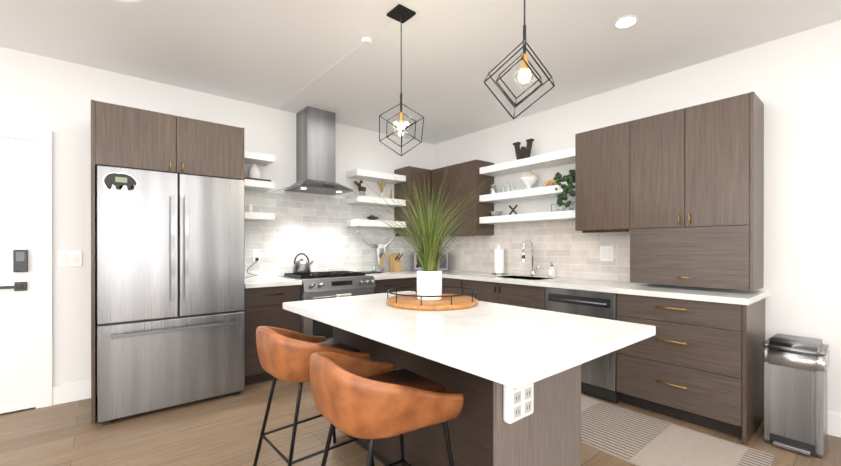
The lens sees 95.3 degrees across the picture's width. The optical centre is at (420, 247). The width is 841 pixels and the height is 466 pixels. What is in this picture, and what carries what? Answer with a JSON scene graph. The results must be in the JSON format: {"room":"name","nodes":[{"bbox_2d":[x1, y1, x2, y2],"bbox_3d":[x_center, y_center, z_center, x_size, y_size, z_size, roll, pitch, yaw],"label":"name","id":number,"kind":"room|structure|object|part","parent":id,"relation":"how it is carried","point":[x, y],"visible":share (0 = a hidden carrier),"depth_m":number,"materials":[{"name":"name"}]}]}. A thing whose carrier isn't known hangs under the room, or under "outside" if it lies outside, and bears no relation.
{"room":"kitchen","nodes":[
{"label":"kitchen","id":0,"kind":"room"},
{"bbox_2d":[0,407,35,414],"bbox_3d":[-3.276,1.216,2.633,0.900,0.012,0.032,0,0,-40],"label":"door sweep","id":1,"kind":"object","parent":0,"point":[18,411],"depth_m":2.85,"materials":[{"name":"black plastic"}]},
{"bbox_2d":[0,46,433,395],"bbox_3d":[-2.728,-0.123,3.146,7.700,2.690,0.100,0,0,-40],"label":"wall","id":2,"kind":"structure","parent":0,"point":[55,96],"depth_m":3.10,"materials":[{"name":"white paint"}]},
{"bbox_2d":[0,124,51,408],"bbox_3d":[-3.267,0.163,2.620,1.080,2.120,0.020,0,0,-40],"label":"door frame","id":3,"kind":"structure","parent":2,"relation":"attached to","point":[42,139],"depth_m":2.93,"materials":[{"name":"white wood"}]},
{"bbox_2d":[0,137,35,413],"bbox_3d":[-3.275,0.203,2.630,0.900,2.016,0.035,0,0,-40],"label":"door","id":4,"kind":"structure","parent":3,"relation":"attached to","point":[17,308],"depth_m":2.84,"materials":[{"name":"white wood"}]},
{"bbox_2d":[13,250,27,271],"bbox_3d":[-2.969,0.100,2.845,0.075,0.165,0.024,0,0,-40],"label":"door lock","id":5,"kind":"object","parent":4,"relation":"attached to","point":[20,266],"visible":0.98,"depth_m":2.84,"materials":[{"name":"black metal"}]},
{"bbox_2d":[16,252,24,260],"bbox_3d":[-2.960,0.067,2.834,0.045,0.070,0.003,0,0,-40],"label":"pad","id":6,"kind":"object","parent":5,"relation":"attached to","point":[20,256],"visible":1,"depth_m":2.83,"materials":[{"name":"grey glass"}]},
{"bbox_2d":[14,282,26,290],"bbox_3d":[-2.972,0.290,2.849,0.065,0.065,0.014,0,0,-40],"label":"rose","id":7,"kind":"object","parent":4,"relation":"attached to","point":[24,284],"visible":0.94,"depth_m":2.85,"materials":[{"name":"black metal"}]},
{"bbox_2d":[58,251,81,266],"bbox_3d":[-2.773,0.089,3.035,0.140,0.125,0.009,0,0,-40],"label":"switch plate","id":8,"kind":"object","parent":2,"relation":"attached to","point":[69,258],"visible":1,"depth_m":3.03,"materials":[{"name":"white plastic"}]},
{"bbox_2d":[52,380,90,404],"bbox_3d":[-4.161,1.154,1.882,3.878,0.140,0.014,0,0,-40],"label":"baseboard","id":9,"kind":"structure","parent":2,"relation":"attached to","point":[66,393],"depth_m":3.04,"materials":[{"name":"white"}]},
{"bbox_2d":[244,151,274,165],"bbox_3d":[-1.671,-0.881,3.777,0.375,0.065,0.261,0,0,-40],"label":"shelf","id":10,"kind":"object","parent":2,"relation":"attached to","point":[262,159],"visible":0.5,"depth_m":3.74,"materials":[{"name":"white wood"}]},
{"bbox_2d":[245,179,274,190],"bbox_3d":[-1.671,-0.615,3.777,0.375,0.065,0.261,0,0,-40],"label":"shelf","id":11,"kind":"object","parent":2,"relation":"attached to","point":[257,185],"visible":0.58,"depth_m":3.73,"materials":[{"name":"white wood"}]},
{"bbox_2d":[245,164,270,181],"bbox_3d":[-1.657,-0.737,3.788,0.290,0.177,0.200,0,0,-40],"label":"decorative vase","id":12,"kind":"object","parent":11,"relation":"on","point":[254,172],"visible":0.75,"depth_m":3.75,"materials":[{"name":"white ceramic"}]},
{"bbox_2d":[245,177,270,181],"bbox_3d":[-1.657,-0.659,3.788,0.290,0.021,0.200,0,0,-40],"label":"tray","id":13,"kind":"object","parent":11,"relation":"on","point":[251,178],"depth_m":3.75,"materials":[{"name":"brown wood"}]},
{"bbox_2d":[245,212,274,220],"bbox_3d":[-1.671,-0.307,3.778,0.375,0.065,0.261,0,0,-40],"label":"shelf","id":14,"kind":"object","parent":2,"relation":"attached to","point":[256,216],"visible":0.5,"depth_m":3.72,"materials":[{"name":"white wood"}]},
{"bbox_2d":[248,204,252,211],"bbox_3d":[-1.677,-0.386,3.772,0.044,0.090,0.042,0,0,-40],"label":"decorative figurine","id":15,"kind":"object","parent":14,"relation":"on","point":[250,207],"visible":0.46,"depth_m":3.75,"materials":[{"name":"white ceramic"}]},
{"bbox_2d":[273,106,362,198],"bbox_3d":[-1.083,-1.022,4.121,0.880,0.894,0.498,0,0,-40],"label":"range hood","id":16,"kind":"object","parent":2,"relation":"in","point":[315,150],"visible":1,"depth_m":4.08,"materials":[{"name":"silver metal"}]},
{"bbox_3d":[-1.074,-0.620,4.111,0.880,0.091,0.470,0,0,-40],"label":"glass","id":17,"kind":"part","parent":16,"relation":"part of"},
{"bbox_2d":[245,190,422,277],"bbox_3d":[-0.856,-0.137,4.632,2.720,0.890,0.008,0,0,-40],"label":"backsplash","id":18,"kind":"structure","parent":2,"relation":"attached to","point":[289,233],"depth_m":4.35,"materials":[{"name":"tile"}]},
{"bbox_2d":[246,249,259,277],"bbox_3d":[-1.707,0.166,3.884,0.176,0.291,0.054,0,0,-40],"label":"electrical outlet","id":19,"kind":"object","parent":18,"relation":"attached to","point":[256,255],"visible":0.98,"depth_m":3.92,"materials":[{"name":"white plastic"}]},
{"bbox_3d":[-1.683,0.087,3.935,0.073,0.135,0.006,0,0,-40],"label":"plate","id":20,"kind":"part","parent":19,"relation":"part of","materials":[{"name":"white plastic"}]},
{"bbox_2d":[356,230,395,267],"bbox_3d":[-0.566,0.022,4.808,0.598,0.473,0.085,0,0,-40],"label":"decor","id":21,"kind":"object","parent":18,"relation":"attached to","point":[380,250],"visible":0.94,"depth_m":4.85,"materials":[{"name":"silver metal"}]},
{"bbox_2d":[346,219,405,227],"bbox_3d":[-0.537,-0.289,4.721,0.705,0.075,0.261,0,0,-40],"label":"shelf","id":22,"kind":"object","parent":2,"relation":"attached to","point":[366,223],"visible":0.85,"depth_m":4.59,"materials":[{"name":"white wood"}]},
{"bbox_2d":[367,215,378,219],"bbox_3d":[-0.585,-0.362,4.680,0.156,0.068,0.156,0,0,-40],"label":"decorative bowl","id":23,"kind":"object","parent":22,"relation":"on","point":[371,217],"visible":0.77,"depth_m":4.63,"materials":[{"name":"grey ceramic"}]},
{"bbox_2d":[346,195,405,206],"bbox_3d":[-0.537,-0.564,4.720,0.705,0.075,0.261,0,0,-40],"label":"shelf","id":24,"kind":"object","parent":2,"relation":"attached to","point":[381,201],"visible":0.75,"depth_m":4.59,"materials":[{"name":"white wood"}]},
{"bbox_2d":[354,180,365,195],"bbox_3d":[-0.711,-0.695,4.564,0.100,0.185,0.155,0,0,30],"label":"decorative piece","id":25,"kind":"object","parent":24,"relation":"on","point":[361,188],"visible":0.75,"depth_m":4.54,"materials":[{"name":"brown wood"}]},
{"bbox_2d":[377,180,385,197],"bbox_3d":[-0.472,-0.717,4.780,0.110,0.228,0.143,0,0,-40],"label":"dried flowers","id":26,"kind":"object","parent":24,"relation":"on","point":[382,184],"visible":0.94,"depth_m":4.77,"materials":[{"name":"beige plant"}]},
{"bbox_2d":[346,169,405,183],"bbox_3d":[-0.537,-0.869,4.720,0.705,0.075,0.261,0,0,-40],"label":"shelf","id":27,"kind":"object","parent":2,"relation":"attached to","point":[366,175],"visible":1,"depth_m":4.62,"materials":[{"name":"white wood"}]},
{"bbox_2d":[0,379,840,465],"bbox_3d":[0.021,1.278,-0.158,7.700,0.100,8.700,0,0,-40],"label":"floor","id":28,"kind":"structure","parent":0,"point":[223,430],"depth_m":2.46,"materials":[{"name":"brown wood"}]},
{"bbox_2d":[91,100,244,423],"bbox_3d":[-2.082,0.099,3.195,1.000,2.245,0.647,0,0,-40],"label":"surround","id":29,"kind":"object","parent":28,"relation":"on","point":[130,137],"visible":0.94,"depth_m":2.88,"materials":[{"name":"brown wood"}]},
{"bbox_2d":[97,165,244,424],"bbox_3d":[-2.031,0.333,3.136,0.936,1.778,0.783,0,0,-40],"label":"fridge","id":30,"kind":"object","parent":28,"relation":"on","point":[170,289],"visible":1,"depth_m":2.83,"materials":[{"name":"grey metal"}]},
{"bbox_3d":[-1.842,0.860,2.911,0.936,0.653,0.073,0,0,-40],"label":"drawer","id":31,"kind":"part","parent":30,"relation":"part of","materials":[{"name":"silver metal"}]},
{"bbox_2d":[245,277,301,385],"bbox_3d":[-1.507,0.765,3.683,0.504,0.910,0.633,0,0,-40],"label":"base cabinet","id":32,"kind":"object","parent":28,"relation":"on","point":[266,298],"visible":0.52,"depth_m":3.43,"materials":[{"name":"brown wood"}]},
{"bbox_2d":[245,277,301,287],"bbox_3d":[-1.507,0.330,3.683,0.504,0.040,0.633,0,0,-40],"label":"countertop","id":33,"kind":"structure","parent":32,"relation":"on","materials":[{"name":"stone"}]},
{"bbox_2d":[253,326,374,465],"bbox_3d":[-0.582,0.813,2.070,0.525,0.825,0.523,0,0,-42],"label":"stool","id":34,"kind":"object","parent":28,"relation":"on","point":[284,354],"visible":0.83,"depth_m":1.85,"materials":[{"name":"leather"}]},
{"bbox_2d":[317,340,358,351],"bbox_3d":[-0.557,0.586,2.092,0.390,0.055,0.340,0,0,-42],"label":"cushion","id":35,"kind":"object","parent":34,"relation":"on","point":[332,343],"depth_m":2.18,"materials":[{"name":"leather"}]},
{"bbox_2d":[279,271,375,340],"bbox_3d":[-0.974,0.746,4.056,0.790,0.948,0.704,0,0,-40],"label":"range","id":36,"kind":"object","parent":28,"relation":"on","point":[324,285],"visible":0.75,"depth_m":3.77,"materials":[{"name":"silver metal"}]},
{"bbox_2d":[293,253,313,273],"bbox_3d":[-1.235,0.164,4.049,0.221,0.214,0.180,0,0,-40],"label":"kettle","id":37,"kind":"object","parent":36,"relation":"on","point":[301,266],"visible":1,"depth_m":3.98,"materials":[{"name":"silver metal"}]},
{"bbox_3d":[-1.251,0.114,4.036,0.174,0.115,0.018,0,0,-40],"label":"handle","id":38,"kind":"part","parent":37,"relation":"part of","materials":[{"name":"black plastic"}]},
{"bbox_2d":[279,275,369,279],"bbox_3d":[-1.006,0.315,4.094,0.790,0.020,0.605,0,0,-40],"label":"cooktop","id":39,"kind":"object","parent":36,"relation":"in","point":[303,277],"depth_m":3.88,"materials":[{"name":"black metal"}]},
{"bbox_3d":[-0.795,0.363,3.840,0.784,0.115,0.055,0,0,-40],"label":"panel","id":40,"kind":"part","parent":36,"relation":"part of","materials":[{"name":"silver metal"}]},
{"bbox_3d":[-0.774,0.475,3.815,0.660,0.022,0.061,0,0,-40],"label":"handle","id":41,"kind":"part","parent":36,"relation":"part of","materials":[{"name":"silver metal"}]},
{"bbox_2d":[336,293,350,296],"bbox_3d":[-0.761,0.590,3.799,0.160,0.260,0.033,0,0,-40],"label":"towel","id":42,"kind":"object","parent":36,"relation":"hanging from","point":[347,294],"depth_m":3.78,"materials":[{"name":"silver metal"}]},
{"bbox_2d":[309,352,463,465],"bbox_3d":[-0.150,0.814,1.534,0.525,0.825,0.523,0,0,-37],"label":"stool","id":43,"kind":"object","parent":28,"relation":"on","point":[361,398],"visible":1,"depth_m":1.32,"materials":[{"name":"leather"}]},
{"bbox_2d":[365,368,449,392],"bbox_3d":[-0.123,0.587,1.554,0.390,0.055,0.340,0,0,-37],"label":"cushion","id":44,"kind":"object","parent":43,"relation":"on","point":[405,377],"depth_m":1.61,"materials":[{"name":"leather"}]},
{"bbox_2d":[374,277,416,293],"bbox_3d":[-0.388,0.784,4.615,0.824,0.869,0.632,0,0,-40],"label":"base cabinet","id":45,"kind":"object","parent":28,"relation":"on","point":[384,285],"visible":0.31,"depth_m":4.33,"materials":[{"name":"brown wood"}]},
{"bbox_2d":[442,278,456,293],"bbox_3d":[0.508,0.784,4.649,0.598,0.869,0.530,0,0,-40],"label":"base cabinet","id":46,"kind":"object","parent":28,"relation":"on","point":[445,281],"depth_m":4.39,"materials":[{"name":"brown wood"}]},
{"bbox_2d":[333,327,580,465],"bbox_3d":[0.105,0.799,2.206,0.642,0.849,1.370,0,0,-40],"label":"kitchen island","id":47,"kind":"object","parent":28,"relation":"on","point":[479,435],"depth_m":1.70,"materials":[{"name":"wood"}]},
{"bbox_2d":[283,291,655,388],"bbox_3d":[0.083,0.354,1.978,0.974,0.040,1.708,0,0,-40],"label":"island countertop","id":48,"kind":"structure","parent":47,"relation":"on","point":[508,345],"depth_m":1.53,"materials":[{"name":"white stone"}]},
{"bbox_2d":[387,286,477,310],"bbox_3d":[0.068,0.293,2.285,0.540,0.078,0.540,0,0,-40],"label":"tray","id":49,"kind":"object","parent":48,"relation":"on","point":[445,302],"visible":0.96,"depth_m":2.13,"materials":[{"name":"brown wood"}]},
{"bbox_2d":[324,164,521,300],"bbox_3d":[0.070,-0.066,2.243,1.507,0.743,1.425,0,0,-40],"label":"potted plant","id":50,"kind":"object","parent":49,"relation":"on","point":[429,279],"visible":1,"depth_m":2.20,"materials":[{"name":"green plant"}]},
{"bbox_3d":[0.053,0.221,2.272,0.150,0.168,0.150,0,0,-40],"label":"pot","id":51,"kind":"part","parent":50,"relation":"part of","materials":[{"name":"white ceramic"}]},
{"bbox_3d":[0.068,0.258,2.285,0.532,0.007,0.532,0,0,-40],"label":"rail","id":52,"kind":"part","parent":49,"relation":"part of","materials":[{"name":"black metal"}]},
{"bbox_2d":[503,383,533,423],"bbox_3d":[0.393,0.582,1.526,0.163,0.195,0.040,0,0,-40],"label":"outlet","id":53,"kind":"object","parent":47,"relation":"attached to","point":[518,404],"visible":0.67,"depth_m":1.49,"materials":[{"name":"white plastic"}]},
{"bbox_2d":[457,278,496,302],"bbox_3d":[0.846,0.785,4.244,0.598,0.869,0.525,0,0,-40],"label":"base cabinet","id":54,"kind":"object","parent":28,"relation":"on","point":[486,291],"depth_m":4.03,"materials":[{"name":"brown wood"}]},
{"bbox_2d":[497,282,552,309],"bbox_3d":[1.181,0.786,3.840,0.598,0.869,0.524,0,0,-40],"label":"base cabinet","id":55,"kind":"object","parent":28,"relation":"on","point":[533,297],"depth_m":3.63,"materials":[{"name":"brown wood"}]},
{"bbox_2d":[545,287,620,403],"bbox_3d":[1.524,0.787,3.380,0.624,0.867,0.616,0,0,-40],"label":"dishwasher","id":56,"kind":"object","parent":28,"relation":"on","point":[598,377],"visible":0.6,"depth_m":3.10,"materials":[{"name":"grey metal"}]},
{"bbox_3d":[1.299,0.446,3.192,0.039,0.018,0.500,0,0,-40],"label":"handle","id":57,"kind":"part","parent":56,"relation":"part of","materials":[{"name":"silver metal"}]},
{"bbox_2d":[581,396,774,465],"bbox_3d":[0.909,1.217,3.071,0.715,0.008,2.770,0,0,-40],"label":"rug","id":58,"kind":"object","parent":28,"relation":"on","point":[634,438],"visible":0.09,"depth_m":2.38,"materials":[{"name":"beige fabric"}]},
{"bbox_2d":[617,294,764,444],"bbox_3d":[1.995,0.788,2.858,0.602,0.869,0.779,0,0,-40],"label":"base cabinet","id":59,"kind":"object","parent":28,"relation":"on","point":[696,359],"depth_m":2.59,"materials":[{"name":"brown wood"}]},
{"bbox_2d":[397,270,767,305],"bbox_3d":[1.093,0.330,3.918,0.633,0.040,3.595,0,0,-40],"label":"countertop","id":60,"kind":"structure","parent":59,"relation":"on","point":[691,294],"depth_m":3.04,"materials":[{"name":"white stone"}]},
{"bbox_2d":[359,271,380,273],"bbox_3d":[-0.631,0.299,4.604,0.250,0.017,0.200,0,0,-40],"label":"tray","id":61,"kind":"object","parent":60,"relation":"on","point":[368,272],"visible":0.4,"depth_m":4.59,"materials":[{"name":"black plastic"}]},
{"bbox_2d":[389,253,402,271],"bbox_3d":[-0.308,0.189,4.849,0.090,0.237,0.197,0,0,-40],"label":"knife block","id":62,"kind":"object","parent":60,"relation":"on","point":[395,262],"visible":1,"depth_m":4.83,"materials":[{"name":"brown wood"}]},
{"bbox_2d":[414,252,447,270],"bbox_3d":[0.148,0.182,5.081,0.440,0.250,0.304,0,0,5],"label":"toaster oven","id":63,"kind":"object","parent":60,"relation":"on","point":[443,265],"visible":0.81,"depth_m":4.93,"materials":[{"name":"silver metal"}]},
{"bbox_2d":[492,245,505,274],"bbox_3d":[0.909,0.141,4.434,0.160,0.334,0.160,0,0,-40],"label":"paper towel","id":64,"kind":"object","parent":60,"relation":"on","point":[498,261],"visible":1,"depth_m":4.38,"materials":[{"name":"white paper"}]},
{"bbox_2d":[500,275,551,279],"bbox_3d":[1.064,0.422,3.966,0.388,0.216,0.558,0,0,-40],"label":"sink","id":65,"kind":"object","parent":60,"relation":"in","point":[522,277],"depth_m":4.16,"materials":[{"name":"black metal"}]},
{"bbox_2d":[522,239,539,275],"bbox_3d":[1.175,0.111,4.070,0.213,0.394,0.118,0,0,-40],"label":"faucet","id":66,"kind":"object","parent":60,"relation":"on","point":[523,259],"visible":1,"depth_m":4.13,"materials":[{"name":"silver metal"}]},
{"bbox_2d":[548,265,554,277],"bbox_3d":[1.352,0.233,3.944,0.065,0.152,0.060,0,0,-40],"label":"soap bottle","id":67,"kind":"object","parent":60,"relation":"on","point":[551,272],"visible":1,"depth_m":3.92,"materials":[{"name":"white glass"}]},
{"bbox_2d":[762,333,829,458],"bbox_3d":[2.349,0.900,2.401,0.363,0.645,0.276,0,0,-40],"label":"trash can","id":68,"kind":"object","parent":28,"relation":"on","point":[795,391],"visible":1,"depth_m":2.31,"materials":[{"name":"silver metal"}]},
{"bbox_3d":[2.359,0.618,2.409,0.332,0.080,0.272,0,0,-40],"label":"lid","id":69,"kind":"part","parent":68,"relation":"part of","materials":[{"name":"silver metal"}]},
{"bbox_2d":[0,0,840,144],"bbox_3d":[0.021,-1.512,-0.164,7.700,0.100,8.700,0,0,-40],"label":"ceiling","id":70,"kind":"structure","parent":0,"point":[275,54],"depth_m":2.78,"materials":[{"name":"white paint"}]},
{"bbox_2d":[115,0,144,2],"bbox_3d":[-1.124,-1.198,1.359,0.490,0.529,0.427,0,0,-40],"label":"recessed light","id":71,"kind":"object","parent":70,"relation":"hanging from","point":[130,1],"visible":1,"depth_m":1.52,"materials":[{"name":"white"}]},
{"bbox_2d":[278,19,393,108],"bbox_3d":[-0.839,-1.465,3.254,0.008,0.004,2.105,0,0,-40],"label":"cord","id":72,"kind":"object","parent":70,"relation":"attached to","point":[338,61],"visible":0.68,"depth_m":3.02,"materials":[{"name":"white plastic"}]},
{"bbox_2d":[362,37,371,45],"bbox_3d":[-0.380,-1.452,2.702,0.070,0.028,0.070,0,0,-40],"label":"smoke detector","id":73,"kind":"object","parent":70,"relation":"attached to","point":[366,41],"visible":1,"depth_m":2.69,"materials":[{"name":"white plastic"}]},
{"bbox_2d":[379,4,423,155],"bbox_3d":[-0.121,-1.018,2.394,0.314,0.894,0.284,0,0,-40],"label":"pendant light","id":74,"kind":"object","parent":70,"relation":"hanging from","point":[400,13],"visible":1,"depth_m":2.39,"materials":[{"name":"black metal"}]},
{"bbox_3d":[-0.121,-0.901,2.395,0.014,0.122,0.014,0,0,-40],"label":"stem","id":75,"kind":"part","parent":74,"relation":"part of","materials":[{"name":"black metal"}]},
{"bbox_3d":[-0.121,-0.751,2.395,0.052,0.052,0.052,0,0,-40],"label":"bulb","id":76,"kind":"part","parent":74,"relation":"part of","materials":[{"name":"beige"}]},
{"bbox_2d":[399,112,403,122],"bbox_3d":[-0.121,-0.810,2.395,0.030,0.060,0.030,0,0,-40],"label":"socket","id":77,"kind":"object","parent":74,"relation":"attached to","point":[401,115],"depth_m":2.38,"materials":[{"name":"gold metal"}]},
{"bbox_3d":[-0.121,-1.208,2.394,0.007,0.493,0.006,0,0,-40],"label":"cord","id":78,"kind":"part","parent":74,"relation":"part of","materials":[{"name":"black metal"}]},
{"bbox_2d":[484,0,554,119],"bbox_3d":[0.407,-0.995,1.580,0.306,0.936,0.301,0,0,-40],"label":"pendant light","id":79,"kind":"object","parent":70,"relation":"hanging from","point":[524,76],"visible":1,"depth_m":1.57,"materials":[{"name":"black metal"}]},
{"bbox_3d":[0.430,-0.854,1.582,0.014,0.122,0.014,0,0,-40],"label":"stem","id":80,"kind":"part","parent":79,"relation":"part of","materials":[{"name":"black metal"}]},
{"bbox_2d":[521,54,527,70],"bbox_3d":[0.430,-0.763,1.583,0.030,0.060,0.030,0,0,-40],"label":"socket","id":81,"kind":"object","parent":79,"relation":"attached to","point":[525,56],"depth_m":1.57,"materials":[{"name":"gold metal"}]},
{"bbox_3d":[0.430,-0.706,1.583,0.052,0.052,0.052,0,0,-40],"label":"bulb","id":82,"kind":"part","parent":79,"relation":"part of","materials":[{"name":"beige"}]},
{"bbox_2d":[613,15,638,28],"bbox_3d":[1.334,-1.462,2.489,0.150,0.006,0.150,0,0,-40],"label":"recessed light","id":83,"kind":"object","parent":70,"relation":"in","point":[627,21],"visible":1,"depth_m":2.48,"materials":[{"name":"white"}]},
{"bbox_2d":[434,20,840,414],"bbox_3d":[2.975,-0.122,2.230,0.100,2.690,8.600,0,0,-40],"label":"wall","id":84,"kind":"structure","parent":0,"point":[793,82],"depth_m":2.69,"materials":[{"name":"white paint"}]},
{"bbox_2d":[394,160,493,236],"bbox_3d":[0.273,-0.584,4.846,0.691,0.875,1.104,0,0,-40],"label":"upper cabinet","id":85,"kind":"object","parent":84,"relation":"attached to","point":[469,176],"visible":0.69,"depth_m":4.74,"materials":[{"name":"brown wood"}]},
{"bbox_2d":[479,210,574,223],"bbox_3d":[1.177,-0.315,4.088,0.271,0.075,1.207,0,0,-40],"label":"shelf","id":86,"kind":"object","parent":84,"relation":"attached to","point":[541,217],"visible":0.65,"depth_m":3.95,"materials":[{"name":"white wood"}]},
{"bbox_2d":[490,211,501,215],"bbox_3d":[0.878,-0.387,4.453,0.134,0.065,0.134,0,0,-40],"label":"bowl","id":87,"kind":"object","parent":86,"relation":"on","point":[495,213],"visible":0.71,"depth_m":4.41,"materials":[{"name":"grey ceramic"}]},
{"bbox_2d":[509,205,517,214],"bbox_3d":[1.032,-0.416,4.269,0.022,0.116,0.116,0,0,-40],"label":"decor","id":88,"kind":"object","parent":86,"relation":"on","point":[512,209],"visible":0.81,"depth_m":4.26,"materials":[{"name":"grey metal"}]},
{"bbox_2d":[551,199,574,211],"bbox_3d":[1.447,-0.411,3.775,0.133,0.117,0.275,0,0,-40],"label":"rack","id":89,"kind":"object","parent":86,"relation":"on","point":[563,206],"visible":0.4,"depth_m":3.80,"materials":[{"name":"black metal"}]},
{"bbox_2d":[479,183,574,203],"bbox_3d":[1.177,-0.568,4.088,0.271,0.075,1.207,0,0,-40],"label":"shelf","id":90,"kind":"object","parent":84,"relation":"attached to","point":[536,193],"visible":0.6,"depth_m":4.06,"materials":[{"name":"white wood"}]},
{"bbox_2d":[490,185,496,193],"bbox_3d":[0.853,-0.667,4.484,0.084,0.120,0.082,0,0,-40],"label":"glass jar","id":91,"kind":"object","parent":90,"relation":"on","point":[493,189],"visible":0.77,"depth_m":4.45,"materials":[{"name":"clear glass"}]},
{"bbox_2d":[501,183,514,191],"bbox_3d":[0.993,-0.682,4.346,0.056,0.150,0.186,0,0,-40],"label":"decorative bottles","id":92,"kind":"object","parent":90,"relation":"on","point":[507,187],"visible":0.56,"depth_m":4.36,"materials":[{"name":"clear glass"}]},
{"bbox_2d":[519,171,537,188],"bbox_3d":[1.159,-0.712,4.100,0.194,0.211,0.194,0,0,-40],"label":"decorative bowl","id":93,"kind":"object","parent":90,"relation":"on","point":[529,179],"visible":0.9,"depth_m":4.05,"materials":[{"name":"white ceramic"}]},
{"bbox_2d":[543,180,557,186],"bbox_3d":[1.326,-0.650,3.914,0.095,0.080,0.155,0,0,-40],"label":"wood knot","id":94,"kind":"object","parent":90,"relation":"on","point":[549,183],"visible":0.81,"depth_m":3.90,"materials":[{"name":"beige wood"}]},
{"bbox_2d":[553,169,574,207],"bbox_3d":[1.438,-0.567,3.671,0.313,0.394,0.196,0,0,-40],"label":"decorative plant","id":95,"kind":"object","parent":90,"relation":"on","point":[569,179],"visible":0.83,"depth_m":3.58,"materials":[{"name":"green plant"}]},
{"bbox_2d":[479,148,574,176],"bbox_3d":[1.177,-0.891,4.087,0.271,0.075,1.207,0,0,-40],"label":"shelf","id":96,"kind":"object","parent":84,"relation":"attached to","point":[562,157],"visible":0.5,"depth_m":3.99,"materials":[{"name":"white wood"}]},
{"bbox_2d":[513,138,533,159],"bbox_3d":[1.114,-1.041,4.154,0.044,0.223,0.244,0,0,-40],"label":"decorative piece","id":97,"kind":"object","parent":96,"relation":"on","point":[523,152],"visible":0.85,"depth_m":4.13,"materials":[{"name":"black"}]},
{"bbox_2d":[441,220,629,281],"bbox_3d":[1.081,0.016,4.423,0.008,0.584,2.790,0,0,-40],"label":"backsplash","id":98,"kind":"structure","parent":84,"relation":"attached to","point":[565,249],"depth_m":4.10,"materials":[{"name":"tile"}]},
{"bbox_2d":[600,246,613,261],"bbox_3d":[1.752,0.058,3.603,0.008,0.145,0.125,0,0,-40],"label":"electrical outlet","id":99,"kind":"object","parent":98,"relation":"attached to","point":[606,253],"visible":1,"depth_m":3.60,"materials":[{"name":"white plastic"}]},
{"bbox_2d":[575,91,763,290],"bbox_3d":[1.928,-0.373,3.114,0.375,1.320,1.242,0,0,-40],"label":"upper cabinet","id":100,"kind":"object","parent":84,"relation":"attached to","point":[678,194],"visible":1,"depth_m":2.83,"materials":[{"name":"brown wood"}]},
{"bbox_3d":[1.580,-0.141,3.294,0.024,0.020,0.380,0,0,-40],"label":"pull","id":101,"kind":"part","parent":100,"relation":"part of","materials":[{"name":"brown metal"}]},
{"bbox_2d":[827,412,840,437],"bbox_3d":[4.088,1.156,0.804,0.014,0.140,4.980,0,0,-40],"label":"baseboard","id":102,"kind":"structure","parent":84,"relation":"attached to","point":[833,424],"depth_m":2.48,"materials":[{"name":"white"}]},
{"bbox_3d":[-2.961,0.290,2.836,0.025,0.025,0.020,0,0,-40],"label":"door lever","id":103,"kind":"object","parent":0,"visible":0},
{"bbox_2d":[0,285,21,288],"bbox_3d":[-3.005,0.290,2.783,0.150,0.020,0.015,0,0,-40],"label":"door lever","id":104,"kind":"object","parent":103,"relation":"attached to","point":[9,287],"visible":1,"depth_m":2.79,"materials":[{"name":"black metal"}]}
]}

